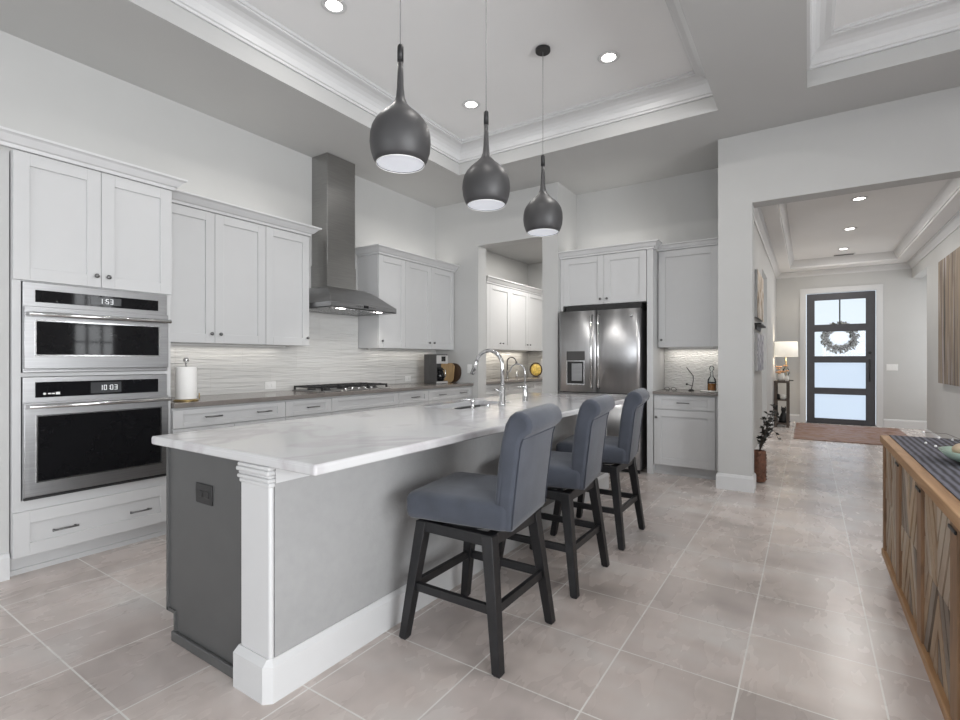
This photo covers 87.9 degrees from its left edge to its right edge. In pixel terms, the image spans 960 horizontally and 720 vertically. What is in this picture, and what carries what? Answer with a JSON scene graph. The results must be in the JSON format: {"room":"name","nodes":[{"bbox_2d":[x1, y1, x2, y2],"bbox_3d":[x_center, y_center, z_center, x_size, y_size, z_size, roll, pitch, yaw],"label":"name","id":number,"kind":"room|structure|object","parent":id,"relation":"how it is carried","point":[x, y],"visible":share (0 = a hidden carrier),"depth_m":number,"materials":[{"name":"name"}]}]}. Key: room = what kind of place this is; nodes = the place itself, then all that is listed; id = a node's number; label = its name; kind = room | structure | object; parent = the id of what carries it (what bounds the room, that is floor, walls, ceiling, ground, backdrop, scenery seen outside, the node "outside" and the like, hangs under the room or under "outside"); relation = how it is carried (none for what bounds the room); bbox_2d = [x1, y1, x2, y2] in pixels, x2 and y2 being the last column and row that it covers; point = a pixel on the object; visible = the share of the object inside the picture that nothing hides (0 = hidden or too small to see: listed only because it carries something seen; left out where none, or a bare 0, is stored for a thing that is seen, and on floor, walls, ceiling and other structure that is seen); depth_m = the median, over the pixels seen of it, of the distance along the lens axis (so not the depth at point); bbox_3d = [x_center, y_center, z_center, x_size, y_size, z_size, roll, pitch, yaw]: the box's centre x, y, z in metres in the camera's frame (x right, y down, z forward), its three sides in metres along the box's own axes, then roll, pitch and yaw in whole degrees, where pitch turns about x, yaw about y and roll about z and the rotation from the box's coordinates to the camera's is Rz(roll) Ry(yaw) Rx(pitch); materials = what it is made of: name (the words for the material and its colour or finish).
{"room":"kitchen","nodes":[
{"label":"kitchen","id":0,"kind":"room"},
{"bbox_2d":[0,149,8,553],"bbox_3d":[-3.106,0.030,2.925,0.595,2.500,0.365,0,0,33],"label":"wall","id":1,"kind":"structure","parent":0,"point":[4,155],"depth_m":2.90,"materials":[{"name":"paint"}]},
{"bbox_2d":[0,552,9,581],"bbox_3d":[-3.103,1.202,2.912,0.613,0.155,0.382,0,0,33],"label":"baseboard","id":2,"kind":"structure","parent":1,"relation":"attached to","point":[4,558],"depth_m":2.89,"materials":[{"name":"white paint"}]},
{"bbox_2d":[0,30,527,393],"bbox_3d":[-2.602,-0.460,4.410,0.200,3.480,12.900,0,0,33],"label":"wall","id":3,"kind":"structure","parent":0,"point":[46,94],"depth_m":4.29,"materials":[{"name":"paint"}]},
{"bbox_2d":[171,203,265,344],"bbox_3d":[-2.352,-0.685,4.258,0.376,1.090,0.937,0,0,33],"label":"upper cabinet","id":4,"kind":"object","parent":3,"relation":"attached to","point":[218,296],"visible":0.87,"depth_m":4.19,"materials":[{"name":"white paint"}]},
{"bbox_2d":[171,343,284,347],"bbox_3d":[-2.298,-0.133,4.509,0.030,0.013,1.200,0,0,33],"label":"light strip","id":5,"kind":"object","parent":4,"relation":"attached to","point":[171,343],"visible":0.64,"depth_m":4.45,"materials":[{"name":"white plastic"}]},
{"bbox_2d":[260,226,309,345],"bbox_3d":[-1.963,-0.685,4.848,0.376,1.090,0.474,0,0,33],"label":"upper cabinet","id":6,"kind":"object","parent":3,"relation":"attached to","point":[287,253],"visible":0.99,"depth_m":4.76,"materials":[{"name":"white paint"}]},
{"bbox_2d":[171,312,435,396],"bbox_3d":[-1.700,-0.102,5.585,0.013,0.832,3.855,0,0,33],"label":"tile backsplash","id":7,"kind":"structure","parent":3,"relation":"attached to","point":[333,355],"depth_m":5.34,"materials":[{"name":"white tile"}]},
{"bbox_2d":[265,381,275,388],"bbox_3d":[-2.092,0.253,4.968,0.009,0.075,0.120,0,0,33],"label":"outlet","id":8,"kind":"object","parent":7,"relation":"attached to","point":[268,385],"visible":1,"depth_m":4.97,"materials":[{"name":"white plastic"}]},
{"bbox_2d":[309,152,395,316],"bbox_3d":[-1.456,-1.358,5.391,0.631,1.680,0.924,0,0,33],"label":"range hood","id":9,"kind":"object","parent":3,"relation":"attached to","point":[333,290],"visible":0.94,"depth_m":5.35,"materials":[{"name":"metal"}]},
{"bbox_2d":[358,254,405,348],"bbox_3d":[-1.176,-0.685,6.041,0.376,1.090,0.463,0,0,33],"label":"upper cabinet","id":10,"kind":"object","parent":3,"relation":"attached to","point":[383,277],"visible":0.98,"depth_m":5.91,"materials":[{"name":"white paint"}]},
{"bbox_2d":[355,244,459,272],"bbox_3d":[-0.893,-1.276,6.418,0.425,0.088,1.575,0,0,33],"label":"crown molding","id":11,"kind":"structure","parent":10,"relation":"on","point":[381,249],"depth_m":6.06,"materials":[{"name":"white paint"}]},
{"bbox_2d":[405,261,453,349],"bbox_3d":[-0.766,-0.685,6.664,0.376,1.090,1.025,0,0,33],"label":"upper cabinet","id":12,"kind":"object","parent":3,"relation":"attached to","point":[429,290],"visible":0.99,"depth_m":6.54,"materials":[{"name":"white paint"}]},
{"bbox_2d":[368,348,434,350],"bbox_3d":[-0.991,-0.133,6.492,0.030,0.013,1.250,0,0,33],"label":"light strip","id":13,"kind":"object","parent":12,"relation":"attached to","point":[368,348],"visible":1,"depth_m":6.41,"materials":[{"name":"white plastic"}]},
{"bbox_2d":[486,351,527,378],"bbox_3d":[0.202,0.077,8.469,0.013,0.474,2.625,0,0,33],"label":"tile backsplash","id":14,"kind":"structure","parent":3,"relation":"attached to","point":[492,361],"depth_m":8.87,"materials":[{"name":"white tile"}]},
{"bbox_2d":[0,420,943,719],"bbox_3d":[2.479,1.340,3.216,10.200,0.120,17.100,0,0,33],"label":"floor","id":15,"kind":"structure","parent":0,"point":[779,600],"depth_m":2.35,"materials":[{"name":"tile"}]},
{"bbox_2d":[9,149,171,576],"bbox_3d":[-2.725,0.025,3.419,0.666,2.510,0.867,0,0,33],"label":"tall cabinet","id":16,"kind":"object","parent":15,"relation":"on","point":[70,225],"visible":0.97,"depth_m":3.17,"materials":[{"name":"white paint"}]},
{"bbox_2d":[21,374,171,500],"bbox_3d":[-2.683,0.467,3.397,0.662,0.730,0.789,0,0,33],"label":"wall oven","id":17,"kind":"object","parent":16,"relation":"in","point":[79,433],"visible":0.94,"depth_m":3.19,"materials":[{"name":"metal"}]},
{"bbox_2d":[21,281,171,372],"bbox_3d":[-2.683,-0.195,3.397,0.662,0.540,0.789,0,0,33],"label":"microwave oven","id":18,"kind":"object","parent":16,"relation":"in","point":[64,328],"visible":1,"depth_m":3.19,"materials":[{"name":"metal"}]},
{"bbox_2d":[0,126,321,236],"bbox_3d":[-2.425,-1.276,3.838,0.705,0.088,2.840,0,0,33],"label":"crown molding","id":19,"kind":"structure","parent":16,"relation":"on","point":[9,138],"depth_m":3.42,"materials":[{"name":"white paint"}]},
{"bbox_2d":[171,400,284,433],"bbox_3d":[-2.226,0.818,4.176,0.666,0.925,0.938,0,0,33],"label":"drawer","id":20,"kind":"object","parent":15,"relation":"on","point":[189,419],"visible":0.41,"depth_m":3.95,"materials":[{"name":"white paint"}]},
{"bbox_2d":[171,382,472,407],"bbox_3d":[-1.429,0.334,5.403,0.663,0.037,3.865,0,0,33],"label":"countertop","id":21,"kind":"structure","parent":20,"relation":"on","point":[220,399],"depth_m":4.54,"materials":[{"name":"beige stone"}]},
{"bbox_2d":[173,357,199,401],"bbox_3d":[-2.264,0.147,3.834,0.174,0.336,0.174,0,0,33],"label":"paper towel holder","id":22,"kind":"object","parent":21,"relation":"on","point":[185,377],"visible":1,"depth_m":3.78,"materials":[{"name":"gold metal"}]},
{"bbox_2d":[292,382,390,391],"bbox_3d":[-1.463,0.288,5.348,0.510,0.054,0.920,0,0,33],"label":"gas cooktop","id":23,"kind":"object","parent":21,"relation":"in","point":[337,387],"visible":1,"depth_m":5.14,"materials":[{"name":"metal"}]},
{"bbox_2d":[424,354,447,383],"bbox_3d":[-0.567,0.119,6.656,0.268,0.390,0.250,0,0,33],"label":"coffee maker","id":24,"kind":"object","parent":21,"relation":"on","point":[433,371],"visible":1,"depth_m":6.58,"materials":[{"name":"grey plastic"}]},
{"bbox_2d":[441,363,454,381],"bbox_3d":[-0.498,0.180,7.021,0.320,0.270,0.056,0,0,33],"label":"cutting board","id":25,"kind":"object","parent":21,"relation":"on","point":[449,368],"visible":0.49,"depth_m":6.97,"materials":[{"name":"brown wood"}]},
{"bbox_2d":[452,363,460,381],"bbox_3d":[-0.412,0.179,7.016,0.350,0.270,0.053,0,0,33],"label":"cutting board","id":26,"kind":"object","parent":21,"relation":"on","point":[457,371],"visible":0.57,"depth_m":6.95,"materials":[{"name":"brown wood"}]},
{"bbox_2d":[284,397,331,420],"bbox_3d":[-1.827,0.818,4.782,0.666,0.925,0.510,0,0,33],"label":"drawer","id":27,"kind":"object","parent":15,"relation":"on","point":[320,406],"visible":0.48,"depth_m":4.60,"materials":[{"name":"white paint"}]},
{"bbox_2d":[330,392,398,414],"bbox_3d":[-1.427,0.818,5.393,0.661,0.925,0.946,0,0,33],"label":"base cabinet","id":28,"kind":"object","parent":15,"relation":"on","point":[345,404],"visible":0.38,"depth_m":5.19,"materials":[{"name":"white paint"}]},
{"bbox_2d":[166,405,608,704],"bbox_3d":[-0.108,0.841,3.638,0.863,0.879,3.764,0,0,33],"label":"kitchen island","id":29,"kind":"object","parent":15,"relation":"on","point":[275,577],"visible":0.58,"depth_m":2.11,"materials":[{"name":"grey paint"}]},
{"bbox_2d":[196,482,212,505],"bbox_3d":[-1.184,0.575,2.134,0.130,0.085,0.009,0,0,33],"label":"outlet","id":30,"kind":"object","parent":29,"relation":"attached to","point":[204,490],"depth_m":2.13,"materials":[{"name":"black plastic"}]},
{"bbox_2d":[152,393,625,475],"bbox_3d":[-0.020,0.380,3.612,1.194,0.040,3.790,0,0,33],"label":"island countertop","id":31,"kind":"structure","parent":29,"relation":"on","point":[315,446],"depth_m":2.44,"materials":[{"name":"white stone"}]},
{"bbox_2d":[470,349,505,405],"bbox_3d":[0.048,0.134,3.993,0.335,0.450,0.110,0,0,33],"label":"kitchen faucet","id":32,"kind":"object","parent":31,"relation":"on","point":[502,390],"visible":1,"depth_m":3.93,"materials":[{"name":"silver metal"}]},
{"bbox_2d":[509,363,527,401],"bbox_3d":[0.339,0.194,4.356,0.105,0.331,0.164,0,0,-27],"label":"filter faucet","id":33,"kind":"object","parent":31,"relation":"on","point":[524,386],"visible":1,"depth_m":4.30,"materials":[{"name":"silver metal"}]},
{"bbox_2d":[397,389,428,406],"bbox_3d":[-1.018,0.818,6.009,0.666,0.925,0.530,0,0,33],"label":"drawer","id":34,"kind":"object","parent":15,"relation":"on","point":[412,397],"visible":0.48,"depth_m":5.83,"materials":[{"name":"white paint"}]},
{"bbox_2d":[427,386,471,403],"bbox_3d":[-0.615,0.818,6.621,0.666,0.925,0.931,0,0,33],"label":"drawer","id":35,"kind":"object","parent":15,"relation":"on","point":[438,395],"visible":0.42,"depth_m":6.43,"materials":[{"name":"white paint"}]},
{"bbox_2d":[399,403,561,678],"bbox_3d":[0.031,0.746,2.340,0.658,1.068,0.557,0,0,33],"label":"bar stool","id":36,"kind":"object","parent":15,"relation":"on","point":[455,505],"visible":1,"depth_m":2.19,"materials":[{"name":"grey fabric"}]},
{"bbox_2d":[486,383,510,396],"bbox_3d":[-0.002,0.818,7.564,0.661,0.925,0.870,0,0,33],"label":"base cabinet","id":37,"kind":"object","parent":15,"relation":"on","point":[490,388],"visible":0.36,"depth_m":7.38,"materials":[{"name":"white paint"}]},
{"bbox_2d":[486,376,541,384],"bbox_3d":[0.469,0.334,8.291,0.653,0.037,2.630,0,0,33],"label":"countertop","id":38,"kind":"structure","parent":37,"relation":"on","point":[528,378],"depth_m":8.04,"materials":[{"name":"beige stone"}]},
{"bbox_2d":[529,362,541,376],"bbox_3d":[1.039,0.179,9.208,0.266,0.268,0.080,0,0,33],"label":"decorative plate","id":39,"kind":"object","parent":38,"relation":"on","point":[535,369],"visible":0.94,"depth_m":9.19,"materials":[{"name":"yellow ceramic"}]},
{"bbox_2d":[510,381,535,393],"bbox_3d":[0.478,0.818,8.292,0.661,0.925,0.868,0,0,33],"label":"base cabinet","id":40,"kind":"object","parent":15,"relation":"on","point":[531,388],"visible":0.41,"depth_m":8.08,"materials":[{"name":"white paint"}]},
{"bbox_2d":[535,380,541,392],"bbox_3d":[0.954,0.818,9.014,0.661,0.925,0.858,0,0,33],"label":"base cabinet","id":41,"kind":"object","parent":15,"relation":"on","point":[538,383],"visible":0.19,"depth_m":8.59,"materials":[{"name":"white paint"}]},
{"bbox_2d":[499,394,614,598],"bbox_3d":[0.469,0.746,3.003,0.658,1.068,0.557,0,0,33],"label":"bar stool","id":42,"kind":"object","parent":15,"relation":"on","point":[577,472],"visible":0.67,"depth_m":2.77,"materials":[{"name":"fabric"}]},
{"bbox_2d":[550,388,649,550],"bbox_3d":[0.914,0.746,3.680,0.658,1.068,0.557,0,0,33],"label":"bar stool","id":43,"kind":"object","parent":15,"relation":"on","point":[620,451],"visible":0.74,"depth_m":3.44,"materials":[{"name":"fabric"}]},
{"bbox_2d":[559,302,646,473],"bbox_3d":[1.524,0.312,6.037,0.980,1.935,0.702,0,0,33],"label":"refrigerator","id":44,"kind":"object","parent":15,"relation":"on","point":[603,348],"visible":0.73,"depth_m":5.75,"materials":[{"name":"grey metal"}]},
{"bbox_2d":[647,249,663,473],"bbox_3d":[2.059,0.015,5.824,0.066,2.530,0.522,0,0,33],"label":"panel","id":45,"kind":"object","parent":15,"relation":"on","point":[655,355],"visible":0.64,"depth_m":5.62,"materials":[{"name":"white paint"}]},
{"bbox_2d":[654,394,717,479],"bbox_3d":[2.368,0.832,5.595,0.697,0.897,0.551,0,0,33],"label":"base cabinet","id":46,"kind":"object","parent":15,"relation":"on","point":[685,426],"visible":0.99,"depth_m":5.42,"materials":[{"name":"white paint"}]},
{"bbox_2d":[653,389,717,395],"bbox_3d":[2.372,0.364,5.600,0.697,0.033,0.552,0,0,33],"label":"countertop","id":47,"kind":"structure","parent":46,"relation":"on","point":[662,391],"depth_m":5.43,"materials":[{"name":"beige stone"}]},
{"bbox_3d":[2.552,0.342,5.480,0.240,0.012,0.240,0,0,33],"label":"round tray","id":48,"kind":"object","parent":47,"relation":"on","visible":0},
{"bbox_2d":[707,366,715,390],"bbox_3d":[2.552,0.199,5.480,0.089,0.274,0.088,0,0,33],"label":"bottle","id":49,"kind":"object","parent":48,"relation":"on","point":[711,386],"visible":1,"depth_m":5.46,"materials":[{"name":"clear glass"}]},
{"bbox_2d":[754,404,782,482],"bbox_3d":[2.991,0.864,5.199,0.244,0.832,0.239,0,0,-7],"label":"potted plant","id":50,"kind":"object","parent":15,"relation":"on","point":[760,463],"visible":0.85,"depth_m":5.18,"materials":[{"name":"green plant"}]},
{"bbox_2d":[774,380,789,427],"bbox_3d":[5.841,0.840,9.624,0.250,0.880,0.440,0,0,33],"label":"console table","id":51,"kind":"object","parent":15,"relation":"on","point":[787,399],"visible":0.9,"depth_m":9.48,"materials":[{"name":"brown wood"}]},
{"bbox_2d":[775,365,788,380],"bbox_3d":[5.789,0.246,9.532,0.226,0.306,0.239,0,0,33],"label":"flower vase","id":52,"kind":"object","parent":51,"relation":"on","point":[781,377],"visible":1,"depth_m":9.49,"materials":[{"name":"white ceramic"}]},
{"bbox_2d":[778,406,789,422],"bbox_3d":[5.826,1.036,9.517,0.143,0.318,0.200,0,0,-32],"label":"cat figurine","id":53,"kind":"object","parent":51,"relation":"on","point":[782,419],"visible":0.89,"depth_m":9.50,"materials":[{"name":"black ceramic"}]},
{"bbox_2d":[774,341,797,380],"bbox_3d":[5.939,0.021,9.655,0.400,0.755,0.398,0,0,33],"label":"table lamp","id":54,"kind":"object","parent":51,"relation":"on","point":[782,348],"visible":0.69,"depth_m":9.50,"materials":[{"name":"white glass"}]},
{"bbox_2d":[793,423,907,444],"bbox_3d":[6.417,1.274,8.645,1.600,0.011,2.400,0,0,33],"label":"entry rug","id":55,"kind":"object","parent":15,"relation":"on","point":[806,431],"visible":0.76,"depth_m":8.58,"materials":[{"name":"brown fabric"}]},
{"bbox_2d":[880,435,959,719],"bbox_3d":[1.930,0.866,1.854,0.458,0.828,2.444,0,0,33],"label":"sideboard","id":56,"kind":"object","parent":15,"relation":"on","point":[920,552],"visible":0.99,"depth_m":1.91,"materials":[{"name":"brown wood"}]},
{"bbox_2d":[889,435,959,500],"bbox_3d":[1.982,0.450,1.913,0.395,0.004,2.276,0,0,33],"label":"table runner","id":57,"kind":"object","parent":56,"relation":"on","point":[944,469],"visible":1,"depth_m":2.26,"materials":[{"name":"grey fabric"}]},
{"bbox_2d":[938,446,959,462],"bbox_3d":[2.134,0.418,2.102,0.296,0.058,0.294,0,0,33],"label":"glass bowl","id":58,"kind":"object","parent":57,"relation":"on","point":[946,450],"visible":0.91,"depth_m":2.13,"materials":[{"name":"green glass"}]},
{"bbox_2d":[952,443,959,452],"bbox_3d":[2.108,0.391,2.162,0.088,0.060,0.080,0,0,33],"label":"decor stone","id":59,"kind":"object","parent":58,"relation":"in","point":[956,448],"visible":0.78,"depth_m":2.16,"materials":[{"name":"beige stone"}]},
{"bbox_2d":[0,0,959,207],"bbox_3d":[0.817,-2.420,0.785,9.900,0.440,10.610,0,0,33],"label":"ceiling","id":60,"kind":"structure","parent":0,"point":[752,54],"depth_m":3.99,"materials":[{"name":"paint"}]},
{"bbox_2d":[168,0,712,163],"bbox_3d":[-0.194,-2.428,3.458,2.810,0.185,4.060,0,0,33],"label":"trim","id":61,"kind":"structure","parent":60,"relation":"attached to","point":[239,19],"depth_m":4.47,"materials":[{"name":"white paint"}]},
{"bbox_2d":[807,0,959,70],"bbox_3d":[2.270,-2.428,-0.592,4.457,0.185,8.110,0,0,33],"label":"trim","id":62,"kind":"structure","parent":60,"relation":"attached to","point":[827,44],"depth_m":3.66,"materials":[{"name":"white paint"}]},
{"bbox_2d":[436,182,576,398],"bbox_3d":[0.325,-0.460,6.924,1.920,3.480,0.600,0,0,33],"label":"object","id":63,"kind":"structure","parent":0,"point":[464,234],"depth_m":6.79,"materials":[{"name":"paint"}]},
{"bbox_2d":[486,240,541,263],"bbox_3d":[1.196,-1.930,7.901,2.700,0.180,2.790,0,0,33],"label":"ceiling","id":64,"kind":"structure","parent":0,"point":[529,252],"depth_m":8.44,"materials":[{"name":"paint"}]},
{"bbox_2d":[528,263,541,351],"bbox_3d":[1.347,-0.370,8.131,2.700,3.300,2.240,0,0,33],"label":"wall","id":65,"kind":"structure","parent":0,"point":[534,270],"depth_m":9.48,"materials":[{"name":"paint"}]},
{"bbox_2d":[486,283,509,349],"bbox_3d":[0.145,-0.672,8.000,0.426,1.015,0.718,0,0,33],"label":"upper cabinet","id":66,"kind":"object","parent":65,"relation":"attached to","point":[499,295],"depth_m":7.89,"materials":[{"name":"white paint"}]},
{"bbox_2d":[486,275,541,295],"bbox_3d":[0.520,-1.228,8.520,0.470,0.093,2.160,0,0,33],"label":"crown molding","id":67,"kind":"structure","parent":66,"relation":"on","point":[489,279],"depth_m":8.19,"materials":[{"name":"white paint"}]},
{"bbox_2d":[505,289,528,350],"bbox_3d":[0.519,-0.672,8.568,0.426,1.015,0.638,0,0,33],"label":"upper cabinet","id":68,"kind":"object","parent":65,"relation":"attached to","point":[518,300],"visible":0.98,"depth_m":8.47,"materials":[{"name":"white paint"}]},
{"bbox_2d":[528,293,541,350],"bbox_3d":[0.872,-0.672,9.103,0.426,1.015,0.640,0,0,33],"label":"upper cabinet","id":69,"kind":"object","parent":65,"relation":"attached to","point":[534,301],"visible":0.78,"depth_m":8.96,"materials":[{"name":"white paint"}]},
{"bbox_2d":[528,352,541,376],"bbox_3d":[1.191,0.077,9.387,0.624,0.474,0.012,0,0,33],"label":"tile backsplash","id":70,"kind":"structure","parent":65,"relation":"attached to","point":[533,357],"depth_m":9.49,"materials":[{"name":"white tile"}]},
{"bbox_2d":[244,0,927,139],"bbox_3d":[0.825,-2.580,0.361,7.920,0.120,8.110,0,0,33],"label":"ceiling","id":71,"kind":"structure","parent":0,"point":[443,42],"depth_m":3.97,"materials":[{"name":"paint"}]},
{"bbox_2d":[321,0,346,13],"bbox_3d":[-1.036,-2.516,3.534,0.180,0.006,0.180,0,0,33],"label":"recessed light","id":72,"kind":"object","parent":71,"relation":"in","point":[331,6],"visible":1,"depth_m":3.54,"materials":[{"name":"white paint"}]},
{"bbox_2d":[369,0,430,173],"bbox_3d":[-0.419,-1.770,2.617,0.319,1.488,0.319,0,0,33],"label":"pendant light","id":73,"kind":"object","parent":71,"relation":"hanging from","point":[400,140],"visible":1,"depth_m":2.51,"materials":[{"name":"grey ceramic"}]},
{"bbox_2d":[377,155,423,171],"bbox_3d":[-0.419,-1.035,2.617,0.242,0.004,0.242,0,0,-2],"label":"diffuser","id":74,"kind":"object","parent":73,"relation":"attached to","point":[389,163],"depth_m":2.62,"materials":[{"name":"white glass"}]},
{"bbox_2d":[462,100,479,108],"bbox_3d":[-0.087,-2.516,4.902,0.180,0.006,0.180,0,0,33],"label":"recessed light","id":75,"kind":"object","parent":71,"relation":"in","point":[469,104],"visible":1,"depth_m":4.90,"materials":[{"name":"white paint"}]},
{"bbox_2d":[462,0,509,211],"bbox_3d":[0.041,-1.770,3.315,0.319,1.488,0.319,0,0,33],"label":"pendant light","id":76,"kind":"object","parent":71,"relation":"hanging from","point":[486,184],"visible":1,"depth_m":3.21,"materials":[{"name":"black metal"}]},
{"bbox_2d":[468,200,503,209],"bbox_3d":[0.041,-1.035,3.315,0.242,0.004,0.242,0,0,-22],"label":"diffuser","id":77,"kind":"object","parent":76,"relation":"attached to","point":[472,204],"depth_m":3.31,"materials":[{"name":"white glass"}]},
{"bbox_2d":[523,44,562,236],"bbox_3d":[0.509,-1.770,4.024,0.319,1.488,0.319,0,0,33],"label":"pendant light","id":78,"kind":"object","parent":71,"relation":"hanging from","point":[543,215],"visible":1,"depth_m":3.93,"materials":[{"name":"black metal"}]},
{"bbox_2d":[528,229,557,235],"bbox_3d":[0.509,-1.035,4.024,0.242,0.004,0.242,0,0,38],"label":"diffuser","id":79,"kind":"object","parent":78,"relation":"attached to","point":[532,232],"depth_m":4.03,"materials":[{"name":"white glass"}]},
{"bbox_2d":[598,51,619,63],"bbox_3d":[1.070,-2.516,4.139,0.180,0.006,0.180,0,0,33],"label":"recessed light","id":80,"kind":"object","parent":71,"relation":"in","point":[607,57],"visible":1,"depth_m":4.13,"materials":[{"name":"white paint"}]},
{"bbox_2d":[577,168,717,389],"bbox_3d":[2.088,-0.460,6.211,2.230,3.480,0.150,0,0,33],"label":"wall","id":81,"kind":"structure","parent":0,"point":[680,208],"depth_m":6.10,"materials":[{"name":"paint"}]},
{"bbox_2d":[561,250,646,311],"bbox_3d":[1.579,-0.927,6.118,1.056,0.645,0.546,0,0,33],"label":"upper cabinet","id":82,"kind":"object","parent":81,"relation":"attached to","point":[615,278],"visible":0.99,"depth_m":5.90,"materials":[{"name":"white paint"}]},
{"bbox_2d":[558,237,717,259],"bbox_3d":[1.822,-1.294,5.791,1.825,0.083,0.345,0,0,33],"label":"crown molding","id":83,"kind":"structure","parent":82,"relation":"on","point":[654,244],"depth_m":5.68,"materials":[{"name":"white paint"}]},
{"bbox_2d":[658,245,717,348],"bbox_3d":[2.425,-0.691,5.680,0.697,1.119,0.356,0,0,33],"label":"upper cabinet","id":84,"kind":"object","parent":81,"relation":"attached to","point":[687,278],"depth_m":5.58,"materials":[{"name":"white paint"}]},
{"bbox_2d":[664,348,717,389],"bbox_3d":[2.521,0.102,5.827,0.697,0.491,0.013,0,0,33],"label":"backsplash","id":85,"kind":"structure","parent":81,"relation":"attached to","point":[698,361],"depth_m":5.85,"materials":[{"name":"white tile"}]},
{"bbox_2d":[716,444,762,492],"bbox_3d":[3.289,1.202,6.080,0.336,0.155,2.888,0,0,33],"label":"baseboard","id":86,"kind":"structure","parent":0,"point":[742,483],"depth_m":4.87,"materials":[{"name":"white paint"}]},
{"bbox_2d":[754,224,775,448],"bbox_3d":[4.053,-0.420,8.383,1.340,3.400,5.940,0,0,33],"label":"wall","id":87,"kind":"structure","parent":0,"point":[764,379],"depth_m":8.16,"materials":[{"name":"paint"}]},
{"bbox_2d":[755,269,763,321],"bbox_3d":[3.740,-0.840,6.661,0.032,0.600,1.000,0,0,33],"label":"wall art","id":88,"kind":"object","parent":87,"relation":"attached to","point":[759,282],"visible":1,"depth_m":6.48,"materials":[{"name":"fabric"}]},
{"bbox_2d":[755,333,763,370],"bbox_3d":[3.740,-0.100,6.661,0.032,0.480,1.000,0,0,33],"label":"wall art","id":89,"kind":"object","parent":87,"relation":"attached to","point":[759,339],"visible":1,"depth_m":6.48,"materials":[{"name":"fabric"}]},
{"bbox_2d":[755,323,765,331],"bbox_3d":[3.718,-0.430,6.592,0.070,0.070,0.900,0,0,33],"label":"wall shelf","id":90,"kind":"object","parent":87,"relation":"attached to","point":[758,326],"visible":1,"depth_m":6.42,"materials":[{"name":"black metal"}]},
{"bbox_2d":[767,414,799,437],"bbox_3d":[5.645,1.202,9.202,0.418,0.155,2.820,0,0,33],"label":"baseboard","id":91,"kind":"structure","parent":87,"relation":"attached to","point":[793,417],"depth_m":10.29,"materials":[{"name":"white paint"}]},
{"bbox_2d":[718,86,959,475],"bbox_3d":[5.083,-0.460,3.668,5.950,3.480,0.800,0,0,33],"label":"wall","id":92,"kind":"structure","parent":0,"point":[915,139],"depth_m":4.66,"materials":[{"name":"paint"}]},
{"bbox_2d":[776,268,926,420],"bbox_3d":[7.557,-0.420,9.720,3.320,3.400,0.150,0,0,33],"label":"wall","id":93,"kind":"structure","parent":0,"point":[904,297],"depth_m":9.43,"materials":[{"name":"paint"}]},
{"bbox_2d":[807,291,874,425],"bbox_3d":[7.164,-0.033,9.902,1.108,2.615,0.100,0,0,33],"label":"door","id":94,"kind":"structure","parent":93,"relation":"in","point":[840,389],"depth_m":9.90,"materials":[{"name":"black wood"}]},
{"bbox_2d":[820,300,859,353],"bbox_3d":[7.228,-0.725,9.997,0.671,1.230,0.127,0,0,33],"label":"wreath","id":95,"kind":"object","parent":94,"relation":"hanging from","point":[853,342],"visible":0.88,"depth_m":9.97,"materials":[{"name":"grey plant"}]},
{"bbox_2d":[800,284,882,426],"bbox_3d":[7.152,-0.087,9.884,1.338,2.735,0.022,0,0,33],"label":"trim","id":96,"kind":"structure","parent":93,"relation":"attached to","point":[878,287],"depth_m":9.70,"materials":[{"name":"white paint"}]},
{"bbox_2d":[886,364,897,370],"bbox_3d":[7.826,0.140,9.446,0.170,0.120,0.011,0,0,33],"label":"light switch","id":97,"kind":"object","parent":93,"relation":"attached to","point":[890,367],"visible":1,"depth_m":9.44,"materials":[{"name":"white plastic"}]},
{"bbox_2d":[883,419,926,428],"bbox_3d":[8.265,1.202,9.153,1.314,0.155,0.018,0,0,33],"label":"baseboard","id":98,"kind":"structure","parent":93,"relation":"attached to","point":[894,423],"depth_m":9.34,"materials":[{"name":"white paint"}]},
{"bbox_2d":[760,179,959,272],"bbox_3d":[5.758,-1.950,6.990,3.320,0.260,6.690,0,0,33],"label":"ceiling","id":99,"kind":"structure","parent":0,"point":[883,219],"depth_m":7.11,"materials":[{"name":"paint"}]},
{"bbox_2d":[850,196,868,200],"bbox_3d":[4.649,-1.976,6.098,0.180,0.006,0.180,0,0,33],"label":"recessed light","id":100,"kind":"object","parent":99,"relation":"in","point":[860,198],"visible":1,"depth_m":6.09,"materials":[{"name":"white paint"}]},
{"bbox_2d":[778,178,959,267],"bbox_3d":[5.299,-1.915,7.077,1.660,0.130,5.850,0,0,33],"label":"trim","id":101,"kind":"structure","parent":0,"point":[949,189],"depth_m":7.77,"materials":[{"name":"white paint"}]},
{"bbox_2d":[912,226,959,438],"bbox_3d":[6.726,-0.420,6.352,1.000,3.400,6.690,0,0,33],"label":"wall","id":102,"kind":"structure","parent":0,"point":[943,400],"depth_m":7.51,"materials":[{"name":"paint"}]},
{"bbox_2d":[754,207,959,278],"bbox_3d":[5.357,-1.765,7.164,2.180,0.110,6.540,0,0,33],"label":"trim","id":103,"kind":"structure","parent":102,"relation":"attached to","point":[953,223],"depth_m":8.52,"materials":[{"name":"white paint"}]},
{"bbox_2d":[925,429,941,437],"bbox_3d":[5.872,1.202,5.981,0.018,0.155,5.130,0,0,33],"label":"baseboard","id":104,"kind":"structure","parent":102,"relation":"attached to","point":[930,434],"depth_m":7.79,"materials":[{"name":"white paint"}]},
{"bbox_2d":[938,247,959,386],"bbox_3d":[6.192,-0.540,6.494,0.047,1.740,1.640,0,0,33],"label":"painting","id":105,"kind":"object","parent":102,"relation":"attached to","point":[948,267],"visible":1,"depth_m":6.62,"materials":[{"name":"fabric"}]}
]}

